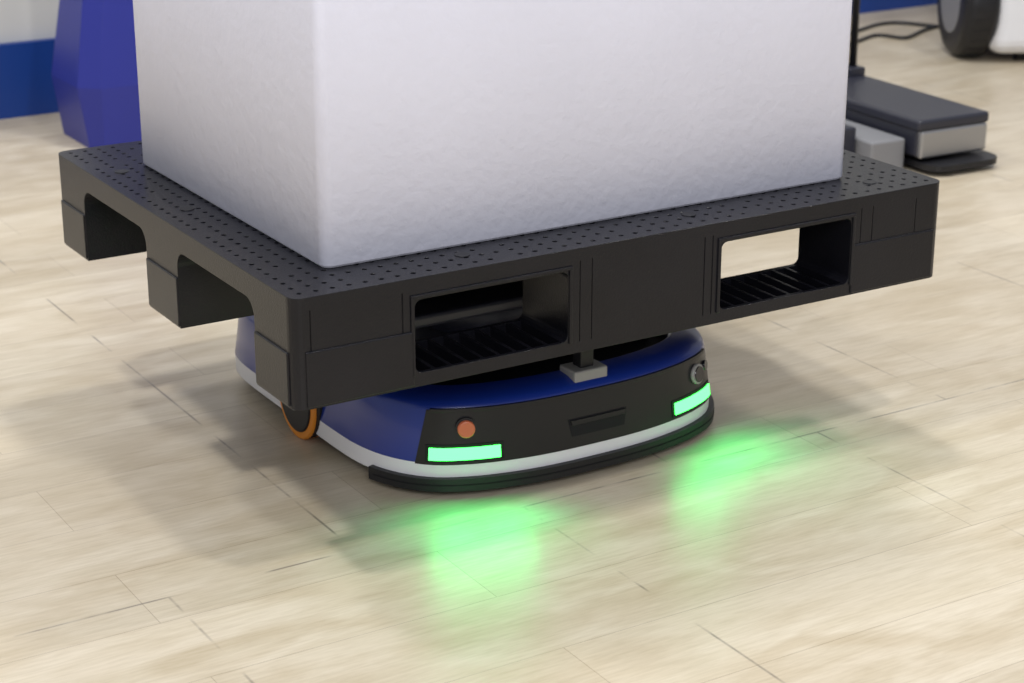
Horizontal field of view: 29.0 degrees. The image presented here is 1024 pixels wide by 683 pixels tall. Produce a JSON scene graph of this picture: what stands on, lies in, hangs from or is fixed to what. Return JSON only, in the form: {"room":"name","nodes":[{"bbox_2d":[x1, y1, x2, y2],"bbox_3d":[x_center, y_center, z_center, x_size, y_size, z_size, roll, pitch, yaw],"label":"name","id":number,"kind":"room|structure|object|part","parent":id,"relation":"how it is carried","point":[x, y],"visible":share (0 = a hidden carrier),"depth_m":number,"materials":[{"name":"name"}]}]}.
{"room":"warehouse","nodes":[
{"label":"warehouse","id":0,"kind":"room"},
{"bbox_2d":[0,0,58,42],"bbox_3d":[-1.061,-2.269,5.536,13.000,3.200,0.102,-12,23,-29],"label":"wall","id":1,"kind":"structure","parent":0,"point":[20,20],"depth_m":5.73,"materials":[{"name":"grey paint"}]},
{"bbox_2d":[0,0,936,118],"bbox_3d":[-1.027,-0.845,5.987,13.000,0.215,0.034,-12,23,-29],"label":"baseboard","id":2,"kind":"structure","parent":1,"relation":"attached to","point":[26,82],"depth_m":5.76,"materials":[{"name":"blue"}]},
{"bbox_2d":[0,4,1023,682],"bbox_3d":[0.121,-0.086,4.260,13.000,0.050,11.000,-12,23,-29],"label":"floor","id":3,"kind":"structure","parent":0,"point":[849,508],"depth_m":3.21,"materials":[{"name":"brown wood"}]},
{"bbox_2d":[51,0,141,147],"bbox_3d":[-1.073,-1.284,5.308,0.360,1.500,0.260,-12,23,-29],"label":"kiosk","id":4,"kind":"object","parent":3,"relation":"on","point":[94,74],"visible":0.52,"depth_m":5.37,"materials":[{"name":"blue plastic"}]},
{"bbox_2d":[235,280,713,491],"bbox_3d":[-0.062,-0.019,3.583,0.724,0.280,0.790,-12,23,-29],"label":"robot","id":5,"kind":"object","parent":3,"relation":"on","point":[576,413],"visible":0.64,"depth_m":3.28,"materials":[{"name":"blue plastic"}]},
{"bbox_3d":[-0.058,-0.139,3.534,0.600,0.022,0.450,-12,23,-29],"label":"lift plate","id":6,"kind":"part","parent":5,"relation":"part of","materials":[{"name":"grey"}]},
{"bbox_2d":[58,141,939,410],"bbox_3d":[-0.043,-0.228,3.495,1.230,0.170,0.992,-12,23,-29],"label":"pallet","id":7,"kind":"object","parent":5,"relation":"on","point":[323,337],"visible":0.62,"depth_m":3.11,"materials":[{"name":"black plastic"}]},
{"bbox_2d":[133,0,851,267],"bbox_3d":[-0.041,-0.696,3.293,0.993,0.850,0.727,-12,23,-29],"label":"box","id":8,"kind":"object","parent":7,"relation":"on","point":[342,132],"visible":1,"depth_m":3.04,"materials":[{"name":"white cardboard"}]},
{"bbox_3d":[0.117,0.114,3.320,0.597,0.091,0.086,-12,23,-29],"label":"panel","id":9,"kind":"part","parent":5,"relation":"part of","materials":[{"name":"black plastic"}]},
{"bbox_3d":[0.119,-0.007,3.288,0.026,0.104,0.025,-12,23,-29],"label":"lift post","id":10,"kind":"part","parent":5,"relation":"part of","materials":[{"name":"grey metal"}]},
{"bbox_2d":[850,21,938,33],"bbox_3d":[1.276,-1.101,7.000,0.670,0.012,0.207,-7,21,-20],"label":"power cable","id":11,"kind":"object","parent":3,"relation":"on","point":[886,22],"visible":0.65,"depth_m":7.10,"materials":[{"name":"black rubber"}]},
{"bbox_2d":[858,24,938,42],"bbox_3d":[1.388,-1.078,6.936,0.892,0.012,0.104,-13,24,-33],"label":"power cable","id":12,"kind":"object","parent":3,"relation":"on","point":[933,26],"visible":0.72,"depth_m":6.89,"materials":[{"name":"black rubber"}]},
{"bbox_2d":[844,0,996,171],"bbox_3d":[0.909,-1.342,5.114,0.490,1.740,0.720,-11,22,-27],"label":"robot","id":13,"kind":"object","parent":3,"relation":"on","point":[893,124],"visible":0.58,"depth_m":5.21,"materials":[{"name":"grey plastic"}]},
{"bbox_3d":[0.994,-0.626,5.463,0.228,0.072,0.648,-11,22,-27],"label":"leg","id":14,"kind":"part","parent":13,"relation":"part of","materials":[{"name":"grey"}]},
{"bbox_3d":[0.997,-0.671,5.442,0.240,0.030,0.660,-11,22,-27],"label":"leg","id":15,"kind":"part","parent":13,"relation":"part of","materials":[{"name":"grey plastic"}]},
{"bbox_3d":[1.153,-0.529,5.195,0.222,0.073,0.023,-11,22,-27],"label":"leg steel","id":16,"kind":"part","parent":13,"relation":"part of","materials":[{"name":"grey metal"}]},
{"bbox_2d":[937,0,1023,59],"bbox_3d":[1.747,-1.349,6.603,0.611,0.751,0.591,-1,20,-4],"label":"robot","id":17,"kind":"object","parent":3,"relation":"on","point":[968,28],"visible":1,"depth_m":6.43,"materials":[{"name":"white"}]}
]}

